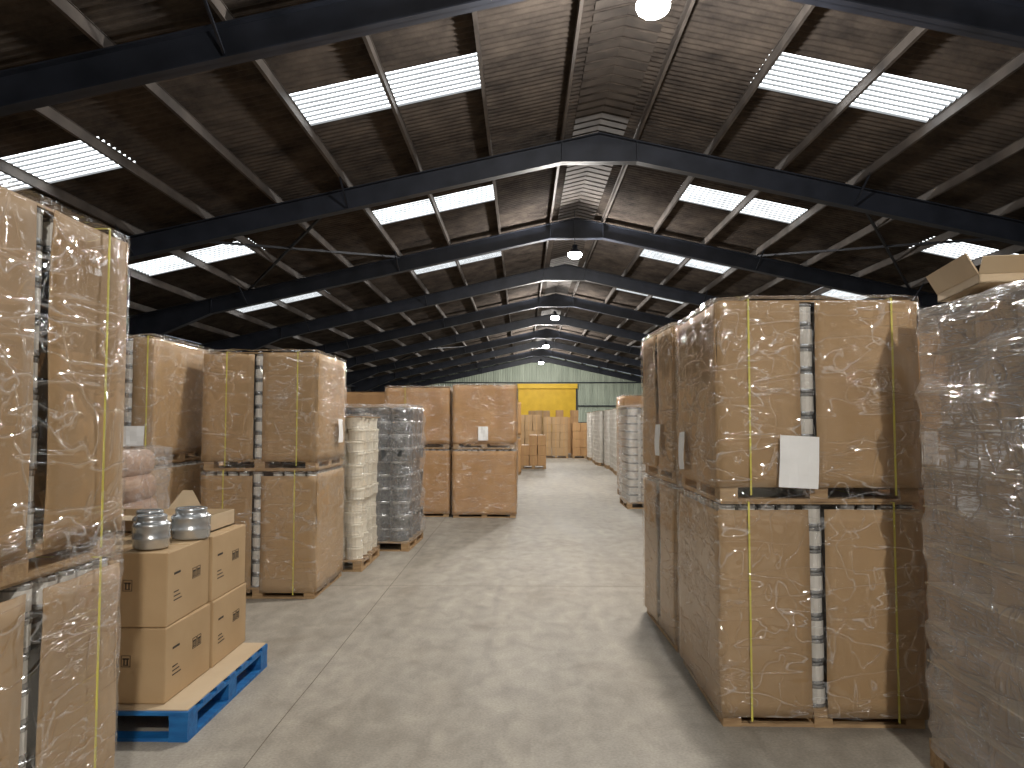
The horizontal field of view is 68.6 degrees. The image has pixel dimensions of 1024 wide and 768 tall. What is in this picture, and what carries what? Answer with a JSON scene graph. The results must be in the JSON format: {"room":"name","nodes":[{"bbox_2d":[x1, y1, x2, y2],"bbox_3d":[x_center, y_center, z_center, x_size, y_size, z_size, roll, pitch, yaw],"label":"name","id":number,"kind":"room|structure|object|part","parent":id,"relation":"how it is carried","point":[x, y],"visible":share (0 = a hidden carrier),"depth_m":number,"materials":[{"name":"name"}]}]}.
{"room":"distribution center","nodes":[
{"label":"distribution center","id":0,"kind":"room"},
{"bbox_2d":[158,335,368,391],"bbox_3d":[-11.395,0.756,26.500,0.150,4.506,72.700,0,-3,1],"label":"wall","id":1,"kind":"structure","parent":0,"point":[165,337],"depth_m":25.81,"materials":[{"name":"grey metal"}]},
{"bbox_2d":[0,0,1023,381],"bbox_3d":[1.849,-2.973,26.518,26.400,2.948,72.700,0,-3,1],"label":"ceiling","id":2,"kind":"structure","parent":0,"point":[526,46],"depth_m":12.99,"materials":[{"name":"brown metal"}]},
{"bbox_2d":[0,136,135,190],"bbox_3d":[-7.352,-3.237,11.384,2.760,0.650,1.120,0,-3,1],"label":"window","id":3,"kind":"structure","parent":2,"relation":"attached to","point":[76,159],"depth_m":11.44,"materials":[{"name":"white plastic"}]},
{"bbox_2d":[128,240,264,275],"bbox_3d":[-7.272,-2.925,17.375,2.760,0.650,1.095,0,-3,1],"label":"window","id":4,"kind":"structure","parent":2,"relation":"attached to","point":[220,252],"depth_m":17.31,"materials":[{"name":"white plastic"}]},
{"bbox_2d":[236,291,326,312],"bbox_3d":[-7.193,-2.613,23.366,2.760,0.651,1.120,0,-3,1],"label":"window","id":5,"kind":"structure","parent":2,"relation":"attached to","point":[314,294],"depth_m":23.57,"materials":[{"name":"white plastic"}]},
{"bbox_2d":[289,53,480,125],"bbox_3d":[-1.833,-4.453,11.374,2.760,0.650,1.120,0,-3,1],"label":"skylight","id":6,"kind":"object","parent":2,"relation":"attached to","point":[460,74],"depth_m":11.32,"materials":[{"name":"white plastic"}]},
{"bbox_2d":[372,185,494,224],"bbox_3d":[-1.753,-4.141,17.365,2.760,0.650,1.095,0,-3,1],"label":"window","id":7,"kind":"structure","parent":2,"relation":"attached to","point":[482,194],"depth_m":17.30,"materials":[{"name":"white plastic"}]},
{"bbox_2d":[414,251,501,273],"bbox_3d":[-1.673,-3.829,23.356,2.760,0.651,1.120,0,-3,1],"label":"window","id":8,"kind":"structure","parent":2,"relation":"attached to","point":[495,254],"depth_m":23.56,"materials":[{"name":"white plastic"}]},
{"bbox_2d":[114,0,989,390],"bbox_3d":[1.849,-2.111,26.423,25.500,2.184,73.515,0,-3,1],"label":"roof bracing","id":9,"kind":"structure","parent":2,"relation":"attached to","point":[291,247],"depth_m":17.47,"materials":[{"name":"black metal"}]},
{"bbox_2d":[535,0,670,349],"bbox_3d":[1.849,-4.351,26.540,1.000,0.150,72.600,0,-3,1],"label":"ridge capping","id":10,"kind":"object","parent":2,"relation":"attached to","point":[631,10],"visible":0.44,"depth_m":12.90,"materials":[{"name":"grey metal"}]},
{"bbox_2d":[551,311,558,319],"bbox_3d":[1.843,-3.386,32.098,0.370,1.300,0.370,0,-3,1],"label":"lamp","id":11,"kind":"object","parent":10,"relation":"hanging from","point":[554,316],"visible":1,"depth_m":31.96,"materials":[{"name":"paint"}]},
{"bbox_3d":[1.843,-2.812,32.068,0.370,0.150,0.370,0,-3,1],"label":"lamp globe","id":12,"kind":"part","parent":11,"relation":"part of","materials":[{"name":"white"}]},
{"bbox_2d":[568,211,581,258],"bbox_3d":[1.684,-4.010,20.115,0.370,1.300,0.370,0,-3,1],"label":"lamp","id":13,"kind":"object","parent":10,"relation":"hanging from","point":[574,253],"visible":1,"depth_m":20.00,"materials":[{"name":"paint"}]},
{"bbox_3d":[1.684,-3.436,20.085,0.370,0.150,0.370,0,-3,1],"label":"lamp globe","id":14,"kind":"part","parent":13,"relation":"part of","materials":[{"name":"white"}]},
{"bbox_2d":[636,0,670,19],"bbox_3d":[1.525,-4.633,8.132,0.370,1.300,0.370,0,-3,1],"label":"lamp","id":15,"kind":"object","parent":10,"relation":"hanging from","point":[646,9],"visible":1,"depth_m":8.02,"materials":[{"name":"paint"}]},
{"bbox_2d":[616,288,683,303],"bbox_3d":[5.365,-3.522,29.254,2.760,0.651,1.095,0,-3,1],"label":"window","id":16,"kind":"structure","parent":2,"relation":"attached to","point":[617,288],"depth_m":29.61,"materials":[{"name":"white plastic"}]},
{"bbox_2d":[640,249,730,273],"bbox_3d":[5.286,-3.834,23.264,2.760,0.651,1.120,0,-3,1],"label":"window","id":17,"kind":"structure","parent":2,"relation":"attached to","point":[646,253],"depth_m":23.31,"materials":[{"name":"white plastic"}]},
{"bbox_2d":[677,185,806,223],"bbox_3d":[5.206,-4.146,17.273,2.760,0.650,1.095,0,-3,1],"label":"window","id":18,"kind":"structure","parent":2,"relation":"attached to","point":[692,194],"depth_m":17.21,"materials":[{"name":"white plastic"}]},
{"bbox_2d":[813,287,881,299],"bbox_3d":[10.806,-2.625,23.127,2.760,0.651,1.120,0,-3,1],"label":"window","id":19,"kind":"structure","parent":2,"relation":"attached to","point":[833,293],"depth_m":23.18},
{"bbox_2d":[750,52,966,122],"bbox_3d":[5.127,-4.458,11.282,2.760,0.650,1.120,0,-3,1],"label":"skylight","id":20,"kind":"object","parent":2,"relation":"attached to","point":[791,74],"depth_m":11.23,"materials":[{"name":"white plastic"}]},
{"bbox_2d":[909,236,1015,259],"bbox_3d":[10.726,-2.937,17.136,2.760,0.650,1.095,0,-3,1],"label":"window","id":21,"kind":"structure","parent":2,"relation":"attached to","point":[952,250],"depth_m":17.07,"materials":[{"name":"white plastic"}]},
{"bbox_2d":[0,0,1023,382],"bbox_3d":[1.849,-2.941,26.517,23.568,2.597,72.700,0,-3,1],"label":"roof purlins","id":22,"kind":"structure","parent":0,"point":[66,8],"depth_m":13.04,"materials":[{"name":"grey metal"}]},
{"bbox_2d":[407,356,642,421],"bbox_3d":[2.331,1.190,62.682,26.400,7.400,0.030,0,-3,1],"label":"wall","id":23,"kind":"structure","parent":0,"point":[587,393],"depth_m":62.75,"materials":[{"name":"metal"}]},
{"bbox_2d":[416,382,638,422],"bbox_3d":[2.330,1.560,62.578,25.800,3.450,0.120,0,-3,1],"label":"rails","id":24,"kind":"object","parent":23,"relation":"attached to","point":[416,382],"visible":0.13,"depth_m":62.56,"materials":[{"name":"metal"}]},
{"bbox_2d":[517,384,577,431],"bbox_3d":[2.929,2.429,62.430,5.040,4.900,0.290,0,-3,1],"label":"door","id":25,"kind":"structure","parent":23,"relation":"in","point":[532,397],"depth_m":62.58,"materials":[{"name":"paint"}]},
{"bbox_2d":[114,453,954,767],"bbox_3d":[1.849,3.096,26.202,26.800,0.200,73.100,0,-3,1],"label":"floor","id":26,"kind":"structure","parent":0,"point":[530,639],"depth_m":4.85,"materials":[{"name":"concrete"}]},
{"bbox_2d":[0,186,127,767],"bbox_3d":[-2.099,0.557,2.367,1.171,2.394,1.243,0,-3,1],"label":"cardboard boxes","id":27,"kind":"object","parent":26,"relation":"on","point":[63,279],"visible":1,"depth_m":2.59,"materials":[{"name":"brown cardboard"}]},
{"bbox_2d":[122,449,171,508],"bbox_3d":[-3.126,1.185,5.490,1.060,1.463,0.785,0,-3,-2],"label":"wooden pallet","id":28,"kind":"object","parent":26,"relation":"on","point":[139,485],"visible":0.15,"depth_m":5.46,"materials":[{"name":"brown wood"}]},
{"bbox_2d":[123,335,209,508],"bbox_3d":[-3.608,0.788,6.962,1.170,2.410,1.386,0,-3,-1],"label":"cardboard boxes","id":29,"kind":"object","parent":26,"relation":"on","point":[163,407],"visible":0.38,"depth_m":6.63,"materials":[{"name":"brown cardboard"}]},
{"bbox_2d":[115,643,267,741],"bbox_3d":[-2.260,1.785,4.444,1.220,0.156,1.200,0,-3,1],"label":"pallet","id":30,"kind":"object","parent":26,"relation":"on","point":[221,684],"visible":0.38,"depth_m":4.12,"materials":[{"name":"paint"}]},
{"bbox_2d":[116,603,209,703],"bbox_3d":[-2.091,1.498,4.225,0.552,0.391,0.562,0,-3,1],"label":"cardboard box","id":31,"kind":"object","parent":30,"relation":"on","point":[154,664],"visible":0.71,"depth_m":3.95,"materials":[{"name":"brown cardboard"}]},
{"bbox_2d":[106,537,208,627],"bbox_3d":[-2.104,1.107,4.250,0.552,0.391,0.562,0,-3,-1],"label":"cardboard box","id":32,"kind":"object","parent":31,"relation":"on","point":[159,587],"visible":0.72,"depth_m":3.98,"materials":[{"name":"brown cardboard"}]},
{"bbox_2d":[132,509,163,531],"bbox_3d":[-2.141,0.831,4.432,0.190,0.170,0.190,0,-3,1],"label":"tin","id":33,"kind":"object","parent":32,"relation":"on","point":[142,511],"visible":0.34,"depth_m":4.38,"materials":[{"name":"metal"}]},
{"bbox_2d":[132,513,170,549],"bbox_3d":[-1.985,0.810,4.130,0.196,0.180,0.196,0,-3,1],"label":"tin","id":34,"kind":"object","parent":32,"relation":"on","point":[151,531],"visible":1,"depth_m":4.06,"materials":[{"name":"metal"}]},
{"bbox_2d":[171,506,210,539],"bbox_3d":[-1.920,0.829,4.489,0.224,0.180,0.224,0,-3,1],"label":"tin","id":35,"kind":"object","parent":32,"relation":"on","point":[188,522],"visible":1,"depth_m":4.41,"materials":[{"name":"metal"}]},
{"bbox_2d":[207,583,245,667],"bbox_3d":[-2.079,1.528,4.806,0.552,0.391,0.562,0,-3,0],"label":"cardboard box","id":36,"kind":"object","parent":30,"relation":"on","point":[228,611],"visible":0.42,"depth_m":4.76,"materials":[{"name":"brown cardboard"}]},
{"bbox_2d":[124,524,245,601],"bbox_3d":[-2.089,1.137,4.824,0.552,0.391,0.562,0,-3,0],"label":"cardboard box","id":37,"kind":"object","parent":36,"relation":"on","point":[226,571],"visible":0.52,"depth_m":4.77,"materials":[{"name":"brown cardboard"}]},
{"bbox_2d":[116,490,234,531],"bbox_3d":[-2.275,0.830,4.897,0.760,0.222,0.544,0,-3,1],"label":"carton","id":38,"kind":"object","parent":37,"relation":"on","point":[220,518],"visible":0.44,"depth_m":5.11,"materials":[{"name":"brown cardboard"}]},
{"bbox_3d":[-2.652,1.528,4.802,0.552,0.391,0.563,0,-3,0],"label":"cardboard box","id":39,"kind":"object","parent":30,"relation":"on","visible":0},
{"bbox_2d":[115,532,131,537],"bbox_3d":[-2.654,1.137,4.827,0.552,0.391,0.562,0,-3,0],"label":"cardboard box","id":40,"kind":"object","parent":39,"relation":"on","point":[118,534],"visible":0.02,"depth_m":4.65,"materials":[{"name":"brown cardboard"}]},
{"bbox_2d":[166,453,222,465],"bbox_3d":[-4.279,0.961,9.204,1.128,2.298,1.163,0,-3,0],"label":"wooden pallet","id":41,"kind":"object","parent":26,"relation":"on","point":[187,454],"visible":0.02,"depth_m":8.77,"materials":[{"name":"wood"}]},
{"bbox_2d":[201,351,345,598],"bbox_3d":[-2.353,0.857,7.559,1.164,2.334,1.152,0,-3,1],"label":"cardboard boxes","id":42,"kind":"object","parent":26,"relation":"on","point":[280,415],"visible":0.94,"depth_m":7.04,"materials":[{"name":"brown cardboard"}]},
{"bbox_2d":[345,387,346,405],"bbox_3d":[-3.624,1.173,13.290,1.128,2.298,1.163,0,-3,1],"label":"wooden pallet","id":43,"kind":"object","parent":26,"relation":"on","point":[345,387],"visible":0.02,"depth_m":13.81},
{"bbox_2d":[340,416,379,571],"bbox_3d":[-2.187,1.214,8.805,1.152,1.751,1.114,0,-3,1],"label":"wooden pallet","id":44,"kind":"object","parent":26,"relation":"on","point":[360,459],"visible":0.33,"depth_m":8.39,"materials":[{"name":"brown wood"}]},
{"bbox_2d":[346,392,384,405],"bbox_3d":[-3.080,1.345,16.578,1.128,2.298,1.163,0,-3,0],"label":"cardboard box","id":45,"kind":"object","parent":26,"relation":"on","point":[353,398],"visible":0.15,"depth_m":16.09,"materials":[{"name":"cardboard"}]},
{"bbox_2d":[345,404,424,551],"bbox_3d":[-1.827,1.216,10.162,1.176,1.887,1.241,0,-3,3],"label":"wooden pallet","id":46,"kind":"object","parent":26,"relation":"on","point":[399,511],"visible":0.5,"depth_m":9.66,"materials":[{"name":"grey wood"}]},
{"bbox_2d":[385,386,453,516],"bbox_3d":[-1.653,1.188,13.629,1.201,2.305,1.172,0,-3,0],"label":"cardboard boxes","id":47,"kind":"object","parent":26,"relation":"on","point":[436,402],"visible":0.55,"depth_m":13.10,"materials":[{"name":"brown cardboard"}]},
{"bbox_2d":[243,463,603,767],"bbox_3d":[1.850,2.998,26.257,26.400,0.001,72.800,0,-3,1],"label":"trim","id":48,"kind":"structure","parent":26,"relation":"on","point":[591,463],"depth_m":5.50,"materials":[{"name":"grey"}]},
{"bbox_2d":[196,264,734,351],"bbox_3d":[1.849,-0.617,26.346,26.140,7.232,0.320,0,-3,1],"label":"roof beam","id":49,"kind":"structure","parent":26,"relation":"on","point":[250,342],"depth_m":26.52,"materials":[{"name":"metal"}]},
{"bbox_2d":[452,385,516,517],"bbox_3d":[-0.467,1.167,13.509,1.173,2.333,1.184,0,-3,1],"label":"cardboard boxes","id":50,"kind":"object","parent":26,"relation":"on","point":[484,477],"visible":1,"depth_m":12.96,"materials":[{"name":"brown cardboard"}]},
{"bbox_2d":[293,293,686,354],"bbox_3d":[1.928,-0.305,32.337,26.140,7.232,0.320,0,-3,1],"label":"roof beam","id":51,"kind":"structure","parent":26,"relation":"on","point":[553,300],"depth_m":32.51,"materials":[{"name":"metal"}]},
{"bbox_2d":[345,328,642,386],"bbox_3d":[2.087,0.319,44.320,26.140,7.232,0.320,0,-3,1],"label":"roof beam","id":52,"kind":"structure","parent":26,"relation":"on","point":[352,377],"depth_m":44.49,"materials":[{"name":"metal"}]},
{"bbox_2d":[474,400,517,479],"bbox_3d":[-0.430,1.546,20.438,1.128,2.298,1.163,0,-3,3],"label":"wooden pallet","id":53,"kind":"object","parent":26,"relation":"on","point":[517,400],"visible":0.04,"depth_m":19.92,"materials":[{"name":"wood"}]},
{"bbox_2d":[341,314,652,368],"bbox_3d":[2.008,0.007,38.328,26.140,7.232,0.320,0,-3,1],"label":"roof beam","id":54,"kind":"structure","parent":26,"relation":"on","point":[544,319],"depth_m":38.50,"materials":[{"name":"metal"}]},
{"bbox_2d":[351,340,642,391],"bbox_3d":[2.167,0.630,50.311,26.140,7.232,0.320,0,-3,1],"label":"roof beam","id":55,"kind":"structure","parent":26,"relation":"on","point":[364,385],"depth_m":50.48,"materials":[{"name":"metal"}]},
{"bbox_2d":[369,349,642,391],"bbox_3d":[2.247,0.942,56.302,26.140,7.232,0.320,0,-3,1],"label":"roof beam","id":56,"kind":"structure","parent":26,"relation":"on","point":[539,352],"depth_m":56.47,"materials":[{"name":"metal"}]},
{"bbox_2d":[0,0,1023,116],"bbox_3d":[1.610,-1.553,8.371,26.140,7.232,0.320,0,-3,1],"label":"roof beam","id":57,"kind":"structure","parent":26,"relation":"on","point":[312,24],"depth_m":8.54,"materials":[{"name":"metal"}]},
{"bbox_2d":[517,402,520,474],"bbox_3d":[-0.278,1.743,24.231,1.128,2.298,1.163,0,-3,-1],"label":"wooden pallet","id":58,"kind":"object","parent":26,"relation":"on","point":[518,403],"visible":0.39,"depth_m":23.72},
{"bbox_2d":[402,356,642,386],"bbox_3d":[2.326,1.254,62.294,26.140,7.232,0.320,0,-3,1],"label":"roof beam","id":59,"kind":"structure","parent":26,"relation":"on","point":[536,359],"depth_m":62.46,"materials":[{"name":"metal"}]},
{"bbox_2d":[520,415,540,444],"bbox_3d":[0.781,2.502,36.110,1.142,2.018,1.084,0,-3,-2],"label":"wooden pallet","id":60,"kind":"object","parent":26,"relation":"on","point":[530,424],"visible":0.37,"depth_m":35.61,"materials":[{"name":"brown wood"}]},
{"bbox_2d":[521,435,545,468],"bbox_3d":[0.783,2.449,27.201,0.902,1.198,0.900,0,-3,3],"label":"stacked cardboard boxes","id":61,"kind":"object","parent":26,"relation":"on","point":[533,454],"visible":0.99,"depth_m":26.76,"materials":[{"name":"brown cardboard"}]},
{"bbox_2d":[528,411,549,434],"bbox_3d":[1.424,2.543,39.406,1.143,2.278,1.085,0,-3,3],"label":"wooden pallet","id":62,"kind":"object","parent":26,"relation":"on","point":[543,414],"visible":0.13,"depth_m":38.95,"materials":[{"name":"brown wood"}]},
{"bbox_2d":[126,217,968,337],"bbox_3d":[1.769,-0.929,20.354,26.140,7.232,0.320,0,-3,1],"label":"roof beam","id":63,"kind":"structure","parent":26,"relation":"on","point":[156,323],"depth_m":20.52,"materials":[{"name":"metal"}]},
{"bbox_2d":[544,417,567,457],"bbox_3d":[2.072,2.520,35.493,1.144,1.918,1.083,0,-3,3],"label":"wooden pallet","id":64,"kind":"object","parent":26,"relation":"on","point":[556,440],"visible":0.91,"depth_m":34.96,"materials":[{"name":"brown wood"}]},
{"bbox_2d":[556,410,577,454],"bbox_3d":[2.810,2.490,38.387,1.142,2.278,1.083,0,-3,2],"label":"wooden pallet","id":65,"kind":"object","parent":26,"relation":"on","point":[573,418],"visible":0.33,"depth_m":37.88,"materials":[{"name":"brown wood"}]},
{"bbox_2d":[117,132,1023,260],"bbox_3d":[1.690,-1.241,14.363,26.140,7.232,0.320,0,-3,1],"label":"roof beam","id":66,"kind":"structure","parent":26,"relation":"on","point":[599,148],"depth_m":14.50,"materials":[{"name":"metal"}]},
{"bbox_2d":[571,423,586,457],"bbox_3d":[3.369,2.648,35.267,1.143,1.638,1.086,0,-3,0],"label":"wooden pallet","id":67,"kind":"object","parent":26,"relation":"on","point":[578,430],"visible":0.63,"depth_m":34.75,"materials":[{"name":"brown wood"}]},
{"bbox_2d":[587,412,592,459],"bbox_3d":[3.916,2.320,33.375,1.105,2.097,1.111,0,-3,0],"label":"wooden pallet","id":68,"kind":"object","parent":26,"relation":"on","point":[589,414],"visible":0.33,"depth_m":32.89,"materials":[{"name":"plastic"}]},
{"bbox_2d":[592,412,594,462],"bbox_3d":[3.882,2.190,30.879,1.105,2.097,1.111,0,-3,3],"label":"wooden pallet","id":69,"kind":"object","parent":26,"relation":"on","point":[593,413],"visible":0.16,"depth_m":30.68,"materials":[{"name":"plastic"}]},
{"bbox_2d":[595,411,604,465],"bbox_3d":[3.822,2.096,29.082,1.105,2.097,1.111,0,-3,-1],"label":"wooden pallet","id":70,"kind":"object","parent":26,"relation":"on","point":[599,415],"visible":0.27,"depth_m":28.60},
{"bbox_2d":[604,410,609,468],"bbox_3d":[3.935,2.003,27.283,1.105,2.097,1.111,0,-3,2],"label":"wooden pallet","id":71,"kind":"object","parent":26,"relation":"on","point":[606,412],"visible":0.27,"depth_m":26.82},
{"bbox_2d":[609,409,613,471],"bbox_3d":[3.919,1.909,25.485,1.105,2.097,1.111,0,-3,1],"label":"load","id":72,"kind":"object","parent":26,"relation":"on","point":[610,410],"visible":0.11,"depth_m":25.50},
{"bbox_2d":[613,408,617,474],"bbox_3d":[3.816,1.831,23.989,1.105,2.097,1.111,0,-3,4],"label":"load","id":73,"kind":"object","parent":26,"relation":"on","point":[615,439],"visible":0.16,"depth_m":23.72},
{"bbox_2d":[617,409,621,495],"bbox_3d":[2.972,1.512,16.806,1.125,1.987,1.174,0,-3,-2],"label":"load","id":74,"kind":"object","parent":26,"relation":"on","point":[619,491],"visible":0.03,"depth_m":17.18},
{"bbox_2d":[617,396,642,487],"bbox_3d":[3.252,1.438,18.703,1.173,2.333,1.184,0,-3,0],"label":"load","id":75,"kind":"object","parent":26,"relation":"on","point":[622,401],"visible":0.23,"depth_m":18.30},
{"bbox_2d":[618,407,647,508],"bbox_3d":[2.721,1.411,14.862,1.125,1.987,1.174,0,-3,1],"label":"load","id":76,"kind":"object","parent":26,"relation":"on","point":[633,468],"visible":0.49,"depth_m":14.40,"materials":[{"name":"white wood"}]},
{"bbox_2d":[642,324,684,651],"bbox_3d":[1.703,0.748,5.973,1.185,2.388,1.221,0,-3,-1],"label":"load","id":77,"kind":"object","parent":26,"relation":"on","point":[662,484],"visible":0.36,"depth_m":5.79,"materials":[{"name":"brown cardboard"}]},
{"bbox_2d":[677,298,928,728],"bbox_3d":[1.680,0.697,4.611,1.173,2.348,1.183,0,-3,2],"label":"load","id":78,"kind":"object","parent":26,"relation":"on","point":[802,590],"visible":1,"depth_m":4.08,"materials":[{"name":"brown cardboard"}]},
{"bbox_2d":[878,333,952,648],"bbox_3d":[3.030,0.794,6.011,1.128,2.298,1.163,0,-3,0],"label":"load","id":79,"kind":"object","parent":26,"relation":"on","point":[925,362],"visible":0.16,"depth_m":5.47},
{"bbox_2d":[915,283,1023,767],"bbox_3d":[2.522,0.687,3.024,1.209,2.202,1.294,0,-3,2],"label":"load","id":80,"kind":"object","parent":26,"relation":"on","point":[981,435],"visible":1,"depth_m":3.23,"materials":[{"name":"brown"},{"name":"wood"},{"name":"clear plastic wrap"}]},
{"bbox_2d":[926,253,1023,301],"bbox_3d":[2.217,-0.481,3.333,0.530,0.137,0.602,-1,-3,13],"label":"carton","id":81,"kind":"object","parent":80,"relation":"on","point":[958,280],"visible":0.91,"depth_m":3.22,"materials":[{"name":"brown cardboard"}]}
]}

